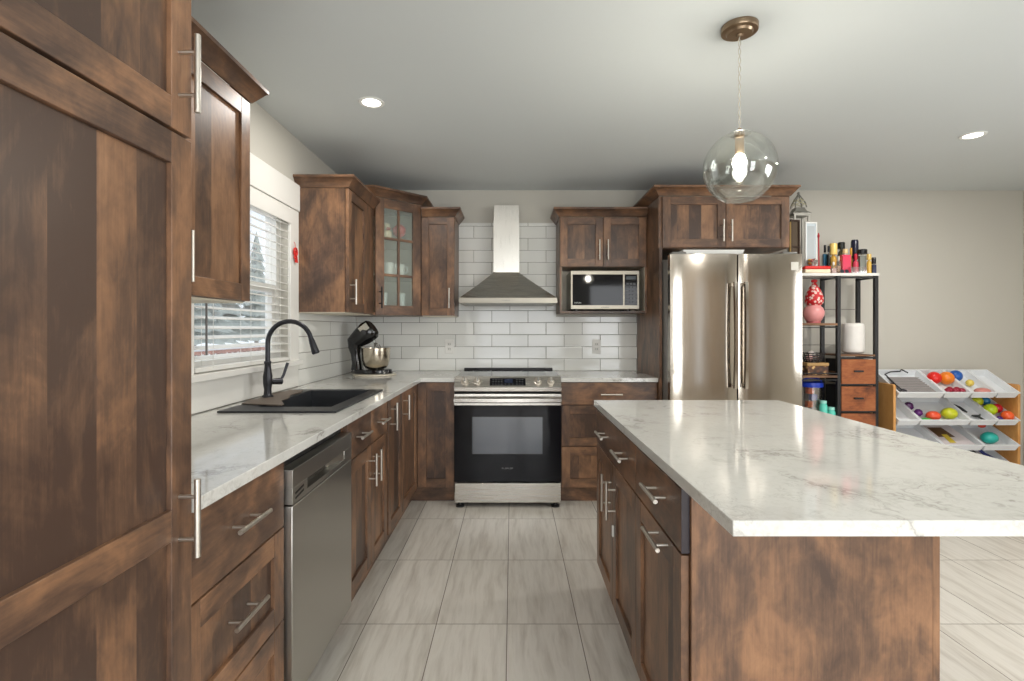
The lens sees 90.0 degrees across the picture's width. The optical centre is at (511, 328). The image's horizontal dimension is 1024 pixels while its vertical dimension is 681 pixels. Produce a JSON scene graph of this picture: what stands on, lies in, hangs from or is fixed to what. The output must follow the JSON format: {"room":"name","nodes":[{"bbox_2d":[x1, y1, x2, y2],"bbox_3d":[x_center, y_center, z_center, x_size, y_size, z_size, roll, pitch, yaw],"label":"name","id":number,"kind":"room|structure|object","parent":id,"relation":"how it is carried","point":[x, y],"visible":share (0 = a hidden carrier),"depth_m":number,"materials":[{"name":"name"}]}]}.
{"room":"kitchen","nodes":[
{"label":"kitchen","id":0,"kind":"room"},
{"bbox_2d":[191,61,352,414],"bbox_3d":[-1.380,0.045,1.310,0.120,2.430,6.020,0,0,0],"label":"wall","id":1,"kind":"structure","parent":0,"point":[271,142],"depth_m":3.00,"materials":[{"name":"paint"}]},
{"bbox_2d":[186,16,268,302],"bbox_3d":[-1.135,-0.514,1.535,0.366,0.833,0.946,0,0,0],"label":"upper cabinet","id":2,"kind":"object","parent":1,"relation":"attached to","point":[220,135],"visible":0.31,"depth_m":1.76,"materials":[{"name":"brown wood"}]},
{"bbox_2d":[194,205,279,366],"bbox_3d":[-1.397,-0.255,2.555,0.065,0.876,0.906,0,0,0],"label":"window","id":3,"kind":"structure","parent":1,"relation":"in","point":[270,268],"depth_m":2.96,"materials":[{"name":"white paint"}]},
{"bbox_2d":[194,189,290,372],"bbox_3d":[-1.321,-0.255,2.555,0.070,0.874,0.886,0,0,0],"label":"window blind","id":4,"kind":"object","parent":3,"relation":"attached to","point":[258,201],"visible":0.59,"depth_m":2.59,"materials":[{"name":"white paint"}]},
{"bbox_2d":[191,153,299,374],"bbox_3d":[-1.342,-0.330,2.546,0.096,1.090,1.163,0,0,0],"label":"trim","id":5,"kind":"structure","parent":1,"relation":"attached to","point":[265,180],"depth_m":3.01,"materials":[{"name":"white paint"}]},
{"bbox_2d":[191,360,302,413],"bbox_3d":[-1.320,0.268,2.555,0.090,0.161,1.146,0,0,0],"label":"trim","id":6,"kind":"structure","parent":1,"relation":"attached to","point":[214,389],"depth_m":2.39,"materials":[{"name":"white paint"}]},
{"bbox_2d":[296,313,355,386],"bbox_3d":[-1.316,0.125,3.720,0.008,0.454,1.183,0,0,0],"label":"tile backsplash","id":7,"kind":"structure","parent":1,"relation":"attached to","point":[330,333],"depth_m":3.60,"materials":[{"name":"tile"}]},
{"bbox_2d":[293,174,379,314],"bbox_3d":[-1.135,-0.514,3.394,0.366,0.833,0.628,0,0,0],"label":"upper cabinet","id":8,"kind":"object","parent":1,"relation":"attached to","point":[336,227],"visible":0.99,"depth_m":3.13,"materials":[{"name":"brown wood"}]},
{"bbox_2d":[341,185,433,316],"bbox_3d":[-0.989,-0.568,3.985,0.659,0.927,0.652,0,0,0],"label":"upper cabinet","id":9,"kind":"object","parent":1,"relation":"attached to","point":[407,251],"visible":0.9,"depth_m":3.94,"materials":[{"name":"brown wood"}]},
{"bbox_2d":[384,223,391,237],"bbox_3d":[-0.950,-0.741,3.878,0.084,0.126,0.083,0,0,0],"label":"ceramic figurine","id":10,"kind":"object","parent":9,"relation":"on","point":[387,233],"visible":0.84,"depth_m":3.85,"materials":[{"name":"ceramic"}]},
{"bbox_2d":[384,262,394,273],"bbox_3d":[-0.942,-0.455,3.894,0.103,0.095,0.080,0,0,31],"label":"mug","id":11,"kind":"object","parent":9,"relation":"on","point":[389,267],"visible":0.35,"depth_m":3.85,"materials":[{"name":"white ceramic"}]},
{"bbox_2d":[384,240,411,249],"bbox_3d":[-1.016,-0.671,4.014,0.587,0.012,0.578,0,0,0],"label":"shelf","id":12,"kind":"object","parent":9,"relation":"attached to","point":[388,244],"depth_m":4.03,"materials":[{"name":"glass"}]},
{"bbox_2d":[384,276,411,281],"bbox_3d":[-1.016,-0.401,4.014,0.587,0.012,0.578,0,0,0],"label":"shelf","id":13,"kind":"object","parent":9,"relation":"attached to","point":[386,278],"depth_m":4.00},
{"bbox_2d":[392,224,405,238],"bbox_3d":[-0.872,-0.744,3.959,0.102,0.133,0.103,0,0,0],"label":"flower vase","id":14,"kind":"object","parent":9,"relation":"on","point":[402,228],"visible":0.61,"depth_m":3.93,"materials":[{"name":"ceramic"}]},
{"bbox_2d":[396,293,404,305],"bbox_3d":[-0.860,-0.198,3.958,0.072,0.150,0.071,0,0,0],"label":"drinking glass","id":15,"kind":"object","parent":9,"relation":"in","point":[402,296],"visible":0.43,"depth_m":3.93,"materials":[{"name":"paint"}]},
{"bbox_2d":[395,264,407,274],"bbox_3d":[-0.865,-0.453,3.957,0.102,0.090,0.084,0,0,-34],"label":"mug","id":16,"kind":"object","parent":9,"relation":"on","point":[402,266],"visible":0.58,"depth_m":3.92,"materials":[{"name":"white ceramic"}]},
{"bbox_2d":[191,0,1023,189],"bbox_3d":[1.495,-1.220,1.310,5.870,0.100,6.260,0,0,0],"label":"ceiling","id":17,"kind":"structure","parent":0,"point":[476,94],"depth_m":2.51,"materials":[{"name":"paint"}]},
{"bbox_2d":[358,96,384,107],"bbox_3d":[-0.724,-1.167,2.640,0.132,0.006,0.132,0,0,0],"label":"recessed light","id":18,"kind":"object","parent":17,"relation":"in","point":[369,102],"visible":1,"depth_m":2.63,"materials":[{"name":"white plastic"}]},
{"bbox_2d":[363,99,380,106],"bbox_3d":[-0.724,-1.167,2.640,0.090,0.003,0.090,0,0,0],"label":"diffuser","id":19,"kind":"object","parent":18,"relation":"attached to","point":[366,102],"depth_m":2.64,"materials":[{"name":"white"}]},
{"bbox_2d":[721,16,758,168],"bbox_3d":[0.880,-0.833,1.980,0.269,0.671,0.269,0,0,0],"label":"pendant lamp","id":20,"kind":"object","parent":17,"relation":"hanging from","point":[738,29],"visible":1,"depth_m":1.96,"materials":[{"name":"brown metal"}]},
{"bbox_2d":[734,128,744,155],"bbox_3d":[0.880,-0.725,1.980,0.040,0.100,0.040,0,0,0],"label":"socket","id":21,"kind":"object","parent":20,"relation":"attached to","point":[739,136],"depth_m":1.97,"materials":[{"name":"silver metal"}]},
{"bbox_2d":[959,131,987,139],"bbox_3d":[2.780,-1.167,3.088,0.132,0.006,0.132,0,0,0],"label":"recessed light","id":22,"kind":"object","parent":17,"relation":"in","point":[977,134],"visible":1,"depth_m":3.08,"materials":[{"name":"white plastic"}]},
{"bbox_2d":[963,133,982,137],"bbox_3d":[2.780,-1.167,3.088,0.090,0.003,0.090,0,0,0],"label":"diffuser","id":23,"kind":"object","parent":22,"relation":"attached to","point":[969,135],"depth_m":3.08,"materials":[{"name":"white"}]},
{"bbox_2d":[307,501,1023,680],"bbox_3d":[1.495,1.310,1.310,5.870,0.100,6.260,0,0,0],"label":"floor","id":24,"kind":"structure","parent":0,"point":[473,591],"depth_m":2.33,"materials":[{"name":"tile"}]},
{"bbox_2d":[0,0,200,680],"bbox_3d":[-0.966,0.076,0.780,0.704,2.365,0.660,0,0,0],"label":"pantry cabinet","id":25,"kind":"object","parent":24,"relation":"on","point":[96,496],"visible":1,"depth_m":0.82,"materials":[{"name":"brown wood"}]},
{"bbox_2d":[191,462,283,680],"bbox_3d":[-0.981,0.821,1.300,0.675,0.876,0.479,0,0,0],"label":"base cabinet","id":26,"kind":"object","parent":24,"relation":"on","point":[237,580],"visible":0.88,"depth_m":1.29,"materials":[{"name":"brown wood"}]},
{"bbox_2d":[281,429,350,680],"bbox_3d":[-0.985,0.830,1.837,0.641,0.859,0.570,0,0,0],"label":"dishwasher","id":27,"kind":"object","parent":24,"relation":"on","point":[317,480],"visible":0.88,"depth_m":1.73,"materials":[{"name":"silver metal"}]},
{"bbox_2d":[341,402,390,601],"bbox_3d":[-0.981,0.821,2.468,0.675,0.876,0.684,0,0,0],"label":"base cabinet","id":28,"kind":"object","parent":24,"relation":"on","point":[368,432],"visible":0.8,"depth_m":2.43,"materials":[{"name":"brown wood"}]},
{"bbox_2d":[377,393,401,557],"bbox_3d":[-0.981,0.821,3.005,0.675,0.876,0.387,0,0,0],"label":"base cabinet","id":29,"kind":"object","parent":24,"relation":"on","point":[394,406],"visible":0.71,"depth_m":3.00,"materials":[{"name":"brown wood"}]},
{"bbox_2d":[394,382,454,528],"bbox_3d":[-0.866,0.821,3.755,0.904,0.876,1.111,0,0,0],"label":"base cabinet","id":30,"kind":"object","parent":24,"relation":"on","point":[427,407],"visible":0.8,"depth_m":3.70,"materials":[{"name":"brown wood"}]},
{"bbox_2d":[191,371,460,512],"bbox_3d":[-0.862,0.367,2.687,0.900,0.030,3.249,0,0,0],"label":"countertop","id":31,"kind":"structure","parent":30,"relation":"on","point":[229,451],"depth_m":1.76,"materials":[{"name":"white stone"}]},
{"bbox_2d":[217,389,382,412],"bbox_3d":[-0.985,0.442,2.530,0.500,0.197,0.780,0,0,0],"label":"sink","id":32,"kind":"object","parent":31,"relation":"in","point":[308,400],"visible":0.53,"depth_m":2.64,"materials":[{"name":"black stone"}]},
{"bbox_2d":[241,390,302,405],"bbox_3d":[-1.130,0.336,2.545,0.220,0.011,0.569,0,0,0],"label":"mat","id":33,"kind":"object","parent":32,"relation":"on","point":[278,397],"visible":0.91,"depth_m":2.43,"materials":[{"name":"brown plastic"}]},
{"bbox_2d":[262,319,319,396],"bbox_3d":[-1.092,0.143,2.552,0.282,0.384,0.096,0,0,0],"label":"kitchen faucet","id":34,"kind":"object","parent":33,"relation":"on","point":[268,380],"visible":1,"depth_m":2.52,"materials":[{"name":"black metal"}]},
{"bbox_2d":[347,321,392,373],"bbox_3d":[-1.174,0.142,4.000,0.515,0.415,0.271,0,0,38],"label":"stand mixer","id":35,"kind":"object","parent":31,"relation":"on","point":[375,360],"visible":1,"depth_m":3.87,"materials":[{"name":"black metal"}]},
{"bbox_2d":[361,347,390,368],"bbox_3d":[-1.044,0.226,3.930,0.224,0.160,0.224,0,0,0],"label":"bowl","id":36,"kind":"object","parent":35,"relation":"on","point":[376,357],"depth_m":3.85,"materials":[{"name":"silver metal"}]},
{"bbox_2d":[353,372,395,376],"bbox_3d":[-1.050,0.346,3.920,0.326,0.010,0.326,0,0,0],"label":"cutting board","id":37,"kind":"object","parent":31,"relation":"on","point":[393,373],"visible":0.63,"depth_m":3.81,"materials":[{"name":"paint"}]},
{"bbox_2d":[454,368,561,507],"bbox_3d":[-0.030,0.792,3.925,0.757,0.934,0.763,0,0,0],"label":"range","id":38,"kind":"object","parent":24,"relation":"on","point":[507,421],"visible":1,"depth_m":3.60,"materials":[{"name":"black metal"}]},
{"bbox_2d":[457,368,558,375],"bbox_3d":[-0.030,0.338,3.998,0.749,0.026,0.616,0,0,0],"label":"cooktop","id":39,"kind":"object","parent":38,"relation":"in","point":[467,371],"depth_m":3.99,"materials":[{"name":"black glass"}]},
{"bbox_2d":[560,382,656,500],"bbox_3d":[0.703,0.821,3.984,0.698,0.876,0.652,0,0,0],"label":"base cabinet","id":40,"kind":"object","parent":24,"relation":"on","point":[579,442],"visible":0.45,"depth_m":3.70,"materials":[{"name":"brown wood"}]},
{"bbox_2d":[555,371,657,381],"bbox_3d":[0.702,0.367,3.995,0.700,0.030,0.631,0,0,0],"label":"countertop","id":41,"kind":"structure","parent":40,"relation":"on","point":[566,376],"depth_m":3.80,"materials":[{"name":"white stone"}]},
{"bbox_2d":[633,185,800,399],"bbox_3d":[1.521,0.120,3.962,1.034,2.277,0.699,0,0,0],"label":"tall cabinet","id":42,"kind":"object","parent":24,"relation":"on","point":[753,219],"visible":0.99,"depth_m":3.67,"materials":[{"name":"brown wood"}]},
{"bbox_2d":[662,252,801,405],"bbox_3d":[1.526,0.364,3.846,0.901,1.789,0.867,0,0,0],"label":"refrigerator","id":43,"kind":"object","parent":24,"relation":"on","point":[732,323],"visible":0.54,"depth_m":3.48,"materials":[{"name":"metal"}]},
{"bbox_2d":[679,250,743,253],"bbox_3d":[1.395,-0.517,3.710,0.424,0.062,0.344,0,0,0],"label":"serving tray","id":44,"kind":"object","parent":43,"relation":"on","point":[686,251],"visible":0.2,"depth_m":3.54,"materials":[{"name":"white plastic"}]},
{"bbox_2d":[594,410,939,680],"bbox_3d":[0.707,0.821,1.877,0.667,0.876,1.266,0,0,0],"label":"kitchen island","id":45,"kind":"object","parent":24,"relation":"on","point":[692,599],"visible":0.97,"depth_m":1.24,"materials":[{"name":"brown wood"}]},
{"bbox_2d":[594,400,1023,535],"bbox_3d":[0.863,0.367,1.740,0.914,0.030,1.597,0,0,0],"label":"island countertop","id":46,"kind":"structure","parent":45,"relation":"on","point":[757,467],"depth_m":1.26,"materials":[{"name":"white stone"}]},
{"bbox_2d":[802,273,878,426],"bbox_3d":[2.470,0.412,4.078,0.750,1.693,0.256,0,0,0],"label":"shelf unit","id":47,"kind":"object","parent":24,"relation":"on","point":[854,395],"visible":0.48,"depth_m":3.97,"materials":[{"name":"paint"}]},
{"bbox_2d":[789,219,799,253],"bbox_3d":[2.223,-0.647,4.028,0.100,0.425,0.014,0,0,-19],"label":"picture frame","id":48,"kind":"object","parent":47,"relation":"on","point":[794,225],"visible":0.65,"depth_m":4.03,"materials":[{"name":"paint"}]},
{"bbox_2d":[787,192,811,269],"bbox_3d":[2.311,-0.772,4.130,0.148,0.674,0.118,0,0,0],"label":"lantern","id":49,"kind":"object","parent":47,"relation":"on","point":[801,212],"visible":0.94,"depth_m":4.11,"materials":[{"name":"paint"}]},
{"bbox_2d":[805,222,816,265],"bbox_3d":[2.356,-0.638,4.035,0.098,0.408,0.012,0,0,-7],"label":"print","id":50,"kind":"object","parent":47,"relation":"on","point":[810,227],"visible":0.64,"depth_m":4.03,"materials":[{"name":"paper"}]},
{"bbox_2d":[802,378,823,399],"bbox_3d":[2.398,0.564,4.100,0.171,0.356,0.168,0,0,0],"label":"tub","id":51,"kind":"object","parent":47,"relation":"on","point":[813,384],"visible":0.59,"depth_m":4.04,"materials":[{"name":"blue plastic"}]},
{"bbox_2d":[802,305,824,322],"bbox_3d":[2.397,-0.117,4.070,0.156,0.142,0.155,0,0,0],"label":"pot","id":52,"kind":"object","parent":47,"relation":"on","point":[811,313],"visible":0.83,"depth_m":4.02,"materials":[{"name":"ceramic"}]},
{"bbox_2d":[805,279,823,304],"bbox_3d":[2.402,-0.292,4.070,0.132,0.207,0.131,0,0,0],"label":"gift","id":53,"kind":"object","parent":52,"relation":"on","point":[814,296],"visible":0.98,"depth_m":4.03,"materials":[{"name":"paper"}]},
{"bbox_2d":[802,362,828,374],"bbox_3d":[2.391,0.312,4.070,0.171,0.095,0.146,0,0,0],"label":"storage box","id":54,"kind":"object","parent":47,"relation":"on","point":[821,367],"visible":0.69,"depth_m":4.00,"materials":[{"name":"brown cardboard"}]},
{"bbox_2d":[802,352,824,362],"bbox_3d":[2.389,0.225,4.070,0.189,0.080,0.150,0,0,0],"label":"wire basket","id":55,"kind":"object","parent":54,"relation":"on","point":[804,353],"visible":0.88,"depth_m":4.03,"materials":[{"name":"metal"}]},
{"bbox_2d":[802,266,830,272],"bbox_3d":[2.370,-0.462,3.989,0.203,0.055,0.052,0,0,0],"label":"book","id":56,"kind":"object","parent":47,"relation":"on","point":[806,269],"visible":0.89,"depth_m":3.96,"materials":[{"name":"paper"}]},
{"bbox_2d":[819,400,827,412],"bbox_3d":[2.438,0.651,4.010,0.058,0.180,0.058,0,0,0],"label":"jar","id":57,"kind":"object","parent":47,"relation":"on","point":[823,407],"visible":0.59,"depth_m":3.99,"materials":[{"name":"paint"}]},
{"bbox_2d":[822,245,826,265],"bbox_3d":[2.525,-0.556,4.130,0.032,0.243,0.019,0,0,0],"label":"perfume bottle","id":58,"kind":"object","parent":47,"relation":"on","point":[824,256],"visible":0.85,"depth_m":4.12,"materials":[{"name":"glass"}]},
{"bbox_2d":[827,246,830,272],"bbox_3d":[2.537,-0.550,4.100,0.024,0.230,0.024,0,0,0],"label":"perfume bottle","id":59,"kind":"object","parent":47,"relation":"on","point":[828,247],"visible":0.77,"depth_m":4.09,"materials":[{"name":"glass"}]},
{"bbox_2d":[829,243,836,272],"bbox_3d":[2.574,-0.560,4.100,0.055,0.250,0.055,0,0,0],"label":"perfume bottle","id":60,"kind":"object","parent":47,"relation":"on","point":[833,246],"visible":0.77,"depth_m":4.08,"materials":[{"name":"paint"}]},
{"bbox_2d":[837,242,844,265],"bbox_3d":[2.662,-0.567,4.140,0.053,0.265,0.053,0,0,0],"label":"perfume bottle","id":61,"kind":"object","parent":47,"relation":"on","point":[840,245],"visible":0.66,"depth_m":4.13,"materials":[{"name":"paint"}]},
{"bbox_2d":[839,249,850,272],"bbox_3d":[2.636,-0.534,4.050,0.067,0.199,0.040,0,0,0],"label":"perfume bottle","id":62,"kind":"object","parent":47,"relation":"on","point":[845,260],"visible":0.86,"depth_m":4.03,"materials":[{"name":"glass"}]},
{"bbox_2d":[841,323,864,353],"bbox_3d":[2.717,0.074,4.080,0.159,0.247,0.159,0,0,0],"label":"canister","id":63,"kind":"object","parent":47,"relation":"on","point":[852,334],"visible":0.99,"depth_m":4.02,"materials":[{"name":"ceramic"}]},
{"bbox_2d":[851,239,858,261],"bbox_3d":[2.777,-0.578,4.150,0.054,0.287,0.054,0,0,0],"label":"perfume bottle","id":64,"kind":"object","parent":47,"relation":"on","point":[854,243],"visible":0.3,"depth_m":4.13,"materials":[{"name":"paint"}]},
{"bbox_2d":[853,254,858,272],"bbox_3d":[2.718,-0.514,4.050,0.040,0.159,0.039,0,0,0],"label":"perfume bottle","id":65,"kind":"object","parent":47,"relation":"on","point":[855,263],"visible":0.77,"depth_m":4.04,"materials":[{"name":"glass"}]},
{"bbox_2d":[857,249,866,272],"bbox_3d":[2.769,-0.532,4.050,0.071,0.195,0.071,0,0,0],"label":"perfume bottle","id":66,"kind":"object","parent":47,"relation":"on","point":[861,259],"visible":0.9,"depth_m":4.04,"materials":[{"name":"paint"}]},
{"bbox_2d":[866,254,871,272],"bbox_3d":[2.803,-0.512,4.020,0.033,0.155,0.033,0,0,0],"label":"perfume bottle","id":67,"kind":"object","parent":47,"relation":"on","point":[868,264],"visible":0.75,"depth_m":4.01,"materials":[{"name":"paint"}]},
{"bbox_2d":[871,257,876,272],"bbox_3d":[2.841,-0.498,4.020,0.031,0.127,0.030,0,0,0],"label":"perfume bottle","id":68,"kind":"object","parent":47,"relation":"on","point":[873,259],"visible":0.88,"depth_m":4.01,"materials":[{"name":"glass"}]},
{"bbox_2d":[879,382,1020,464],"bbox_3d":[3.434,0.838,4.110,0.982,0.843,0.320,0,0,0],"label":"rack","id":69,"kind":"object","parent":24,"relation":"on","point":[887,392],"visible":0.23,"depth_m":4.00,"materials":[{"name":"brown wood"}]},
{"bbox_2d":[896,398,920,424],"bbox_3d":[3.053,0.646,4.074,0.171,0.196,0.298,0,0,0],"label":"bin","id":70,"kind":"object","parent":69,"relation":"on","point":[906,417],"visible":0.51,"depth_m":4.03,"materials":[{"name":"white"}]},
{"bbox_2d":[879,369,945,397],"bbox_3d":[3.147,0.432,4.074,0.358,0.199,0.298,0,0,0],"label":"bin","id":71,"kind":"object","parent":69,"relation":"on","point":[939,392],"visible":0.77,"depth_m":4.08,"materials":[{"name":"white"}]},
{"bbox_2d":[884,369,935,391],"bbox_3d":[3.140,0.409,4.072,0.284,0.167,0.237,0,0,0],"label":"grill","id":72,"kind":"object","parent":71,"relation":"in","point":[911,384],"visible":0.95,"depth_m":4.04,"materials":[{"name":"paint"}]},
{"bbox_2d":[896,424,942,443],"bbox_3d":[3.143,0.849,4.072,0.351,0.178,0.294,0,0,0],"label":"bin","id":73,"kind":"object","parent":69,"relation":"on","point":[917,430],"visible":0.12,"depth_m":4.14,"materials":[{"name":"white"}]},
{"bbox_2d":[896,397,971,424],"bbox_3d":[3.335,0.646,4.074,0.387,0.196,0.298,0,0,0],"label":"bin","id":74,"kind":"object","parent":69,"relation":"on","point":[926,405],"visible":0.62,"depth_m":4.12,"materials":[{"name":"white"}]},
{"bbox_2d":[925,411,940,419],"bbox_3d":[3.285,0.677,3.992,0.101,0.075,0.087,0,0,0],"label":"toy","id":75,"kind":"object","parent":74,"relation":"in","point":[933,415],"visible":0.84,"depth_m":3.96,"materials":[{"name":"paint"}]},
{"bbox_2d":[940,408,957,418],"bbox_3d":[3.420,0.660,4.005,0.111,0.091,0.100,0,0,0],"label":"toy","id":76,"kind":"object","parent":74,"relation":"in","point":[948,413],"visible":0.99,"depth_m":3.98,"materials":[{"name":"paint"}]},
{"bbox_2d":[917,369,972,397],"bbox_3d":[3.432,0.432,4.074,0.206,0.199,0.298,0,0,0],"label":"bin","id":77,"kind":"object","parent":69,"relation":"on","point":[924,372],"visible":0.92,"depth_m":4.03,"materials":[{"name":"white"}]},
{"bbox_2d":[927,372,941,383],"bbox_3d":[3.378,0.391,4.098,0.099,0.099,0.098,0,0,0],"label":"ball","id":78,"kind":"object","parent":77,"relation":"in","point":[936,377],"visible":0.84,"depth_m":4.07,"materials":[{"name":"paint"}]},
{"bbox_2d":[940,372,954,384],"bbox_3d":[3.473,0.392,4.092,0.103,0.103,0.102,0,0,0],"label":"ball","id":79,"kind":"object","parent":77,"relation":"in","point":[947,377],"visible":0.91,"depth_m":4.06,"materials":[{"name":"paint"}]},
{"bbox_2d":[921,425,984,449],"bbox_3d":[3.475,0.849,4.072,0.307,0.178,0.294,0,0,0],"label":"bin","id":80,"kind":"object","parent":69,"relation":"on","point":[979,445],"visible":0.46,"depth_m":4.00,"materials":[{"name":"white"}]},
{"bbox_2d":[923,425,975,444],"bbox_3d":[3.469,0.844,4.067,0.233,0.114,0.237,0,0,0],"label":"card","id":81,"kind":"object","parent":80,"relation":"in","point":[946,434],"visible":0.95,"depth_m":4.06,"materials":[{"name":"paper"}]},
{"bbox_2d":[927,427,955,442],"bbox_3d":[3.434,0.841,4.065,0.132,0.084,0.180,0,0,0],"label":"picture","id":82,"kind":"object","parent":81,"relation":"attached to","point":[943,434],"depth_m":4.07,"materials":[{"name":"paint"}]},
{"bbox_2d":[943,369,997,397],"bbox_3d":[3.635,0.432,4.074,0.194,0.199,0.298,0,0,0],"label":"bin","id":83,"kind":"object","parent":69,"relation":"on","point":[967,375],"visible":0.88,"depth_m":4.07,"materials":[{"name":"white"}]},
{"bbox_2d":[950,370,962,380],"bbox_3d":[3.576,0.378,4.128,0.092,0.092,0.091,0,0,0],"label":"ball","id":84,"kind":"object","parent":83,"relation":"in","point":[958,375],"visible":0.61,"depth_m":4.09,"materials":[{"name":"paint"}]},
{"bbox_2d":[974,388,990,391],"bbox_3d":[3.658,0.483,3.981,0.114,0.053,0.087,0,0,0],"label":"toy","id":85,"kind":"object","parent":83,"relation":"in","point":[976,389],"visible":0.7,"depth_m":3.96,"materials":[{"name":"paint"}]},
{"bbox_2d":[945,397,998,424],"bbox_3d":[3.631,0.646,4.074,0.200,0.196,0.298,0,0,0],"label":"bin","id":86,"kind":"object","parent":69,"relation":"on","point":[972,408],"visible":0.73,"depth_m":4.08,"materials":[{"name":"white"}]},
{"bbox_2d":[954,404,985,419],"bbox_3d":[3.624,0.664,4.054,0.073,0.120,0.217,0,0,-45],"label":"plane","id":87,"kind":"object","parent":86,"relation":"in","point":[959,407],"visible":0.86,"depth_m":4.02,"materials":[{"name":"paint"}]},
{"bbox_2d":[967,449,1008,461],"bbox_3d":[3.668,1.039,4.072,0.464,0.178,0.294,0,0,0],"label":"bin","id":88,"kind":"object","parent":69,"relation":"on","point":[993,453],"depth_m":4.13,"materials":[{"name":"white"}]},
{"bbox_2d":[959,424,1020,449],"bbox_3d":[3.766,0.849,4.072,0.269,0.178,0.294,0,0,0],"label":"bin","id":89,"kind":"object","parent":69,"relation":"on","point":[1005,442],"visible":0.68,"depth_m":4.05,"materials":[{"name":"white"}]},
{"bbox_2d":[980,432,998,443],"bbox_3d":[3.744,0.853,4.016,0.116,0.091,0.100,0,0,0],"label":"toy","id":90,"kind":"object","parent":89,"relation":"in","point":[987,437],"visible":1,"depth_m":3.99,"materials":[{"name":"paint"}]},
{"bbox_2d":[967,369,1020,397],"bbox_3d":[3.817,0.432,4.074,0.166,0.199,0.298,0,0,0],"label":"bin","id":91,"kind":"object","parent":69,"relation":"on","point":[1004,390],"visible":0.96,"depth_m":4.08,"materials":[{"name":"white"}]},
{"bbox_2d":[969,397,1020,424],"bbox_3d":[3.817,0.646,4.074,0.166,0.196,0.298,0,0,0],"label":"bin","id":92,"kind":"object","parent":69,"relation":"on","point":[1015,420],"visible":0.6,"depth_m":3.96,"materials":[{"name":"white"}]},
{"bbox_2d":[983,404,997,414],"bbox_3d":[3.783,0.636,4.050,0.090,0.090,0.089,0,0,0],"label":"ball","id":93,"kind":"object","parent":92,"relation":"in","point":[991,408],"visible":0.78,"depth_m":4.02,"materials":[{"name":"paint"}]},
{"bbox_2d":[1000,411,1014,419],"bbox_3d":[3.856,0.677,3.985,0.081,0.081,0.080,0,0,0],"label":"ball","id":94,"kind":"object","parent":92,"relation":"in","point":[1007,415],"visible":0.76,"depth_m":3.96,"materials":[{"name":"paint"}]},
{"bbox_2d":[376,190,1022,464],"bbox_3d":[1.495,0.045,4.380,5.870,2.430,0.120,0,0,0],"label":"wall","id":95,"kind":"structure","parent":0,"point":[949,263],"depth_m":4.32,"materials":[{"name":"paint"}]},
{"bbox_2d":[421,207,464,316],"bbox_3d":[-0.553,-0.519,4.127,0.309,0.843,0.369,0,0,0],"label":"upper cabinet","id":96,"kind":"object","parent":95,"relation":"attached to","point":[440,225],"visible":1,"depth_m":4.00,"materials":[{"name":"brown wood"}]},
{"bbox_2d":[356,223,636,370],"bbox_3d":[-0.130,-0.271,4.316,2.364,1.246,0.008,0,0,0],"label":"tile backsplash","id":97,"kind":"structure","parent":95,"relation":"attached to","point":[483,336],"depth_m":4.31,"materials":[{"name":"tile"}]},
{"bbox_2d":[445,340,453,353],"bbox_3d":[-0.527,0.148,4.308,0.072,0.116,0.008,0,0,0],"label":"wall outlet","id":98,"kind":"object","parent":97,"relation":"attached to","point":[449,344],"visible":1,"depth_m":4.31,"materials":[{"name":"white paint"}]},
{"bbox_2d":[592,340,600,353],"bbox_3d":[0.711,0.148,4.308,0.072,0.116,0.008,0,0,0],"label":"wall outlet","id":99,"kind":"object","parent":97,"relation":"attached to","point":[596,344],"visible":1,"depth_m":4.31,"materials":[{"name":"white paint"}]},
{"bbox_2d":[459,205,556,305],"bbox_3d":[-0.029,-0.585,4.060,0.734,0.790,0.502,0,0,0],"label":"range hood","id":100,"kind":"object","parent":95,"relation":"attached to","point":[506,286],"visible":1,"depth_m":4.01,"materials":[{"name":"silver metal"}]},
{"bbox_2d":[550,207,648,313],"bbox_3d":[0.687,-0.533,4.127,0.730,0.816,0.369,0,0,0],"label":"upper cabinet","id":101,"kind":"object","parent":95,"relation":"attached to","point":[587,238],"visible":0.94,"depth_m":3.99,"materials":[{"name":"brown wood"}]},
{"bbox_2d":[567,271,638,310],"bbox_3d":[0.719,-0.297,4.115,0.533,0.310,0.330,0,0,0],"label":"microwave oven","id":102,"kind":"object","parent":101,"relation":"in","point":[586,290],"visible":0.94,"depth_m":3.95,"materials":[{"name":"metal"}]},
{"bbox_2d":[1023,190,1023,465],"bbox_3d":[4.370,0.045,1.310,0.120,2.430,6.020,0,0,0],"label":"wall","id":103,"kind":"structure","parent":0,"point":[1023,190],"depth_m":4.31,"materials":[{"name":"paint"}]},
{"label":"outside","id":104,"kind":"structure","parent":0,"visible":0},
{"bbox_3d":[-16.650,1.812,17.000,30.400,0.490,66.000,0,0,0],"label":"snowy ground","id":105,"kind":"structure","parent":104,"visible":0},
{"bbox_2d":[194,303,239,355],"bbox_3d":[-16.247,-1.600,26.000,4.267,7.520,4.333,0,0,0],"label":"conifer tree","id":106,"kind":"object","parent":105,"relation":"on","point":[197,311],"visible":0.09,"depth_m":25.51,"materials":[{"name":"grey plant"}]},
{"bbox_2d":[194,346,264,355],"bbox_3d":[-4.200,1.045,7.000,0.160,1.630,12.000,0,0,0],"label":"deck railing","id":107,"kind":"object","parent":105,"relation":"on","point":[251,348],"visible":0.06,"depth_m":7.50,"materials":[{"name":"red wood"}]},
{"bbox_2d":[217,302,260,353],"bbox_3d":[-18.181,-2.451,32.000,4.267,9.222,4.333,0,0,0],"label":"conifer tree","id":108,"kind":"object","parent":105,"relation":"on","point":[226,313],"visible":0.09,"depth_m":31.50,"materials":[{"name":"grey plant"}]},
{"bbox_2d":[237,231,264,350],"bbox_3d":[-19.033,-2.558,38.000,4.267,9.436,4.333,0,0,0],"label":"conifer tree","id":109,"kind":"object","parent":105,"relation":"on","point":[256,256],"visible":0.46,"depth_m":37.42,"materials":[{"name":"grey plant"}]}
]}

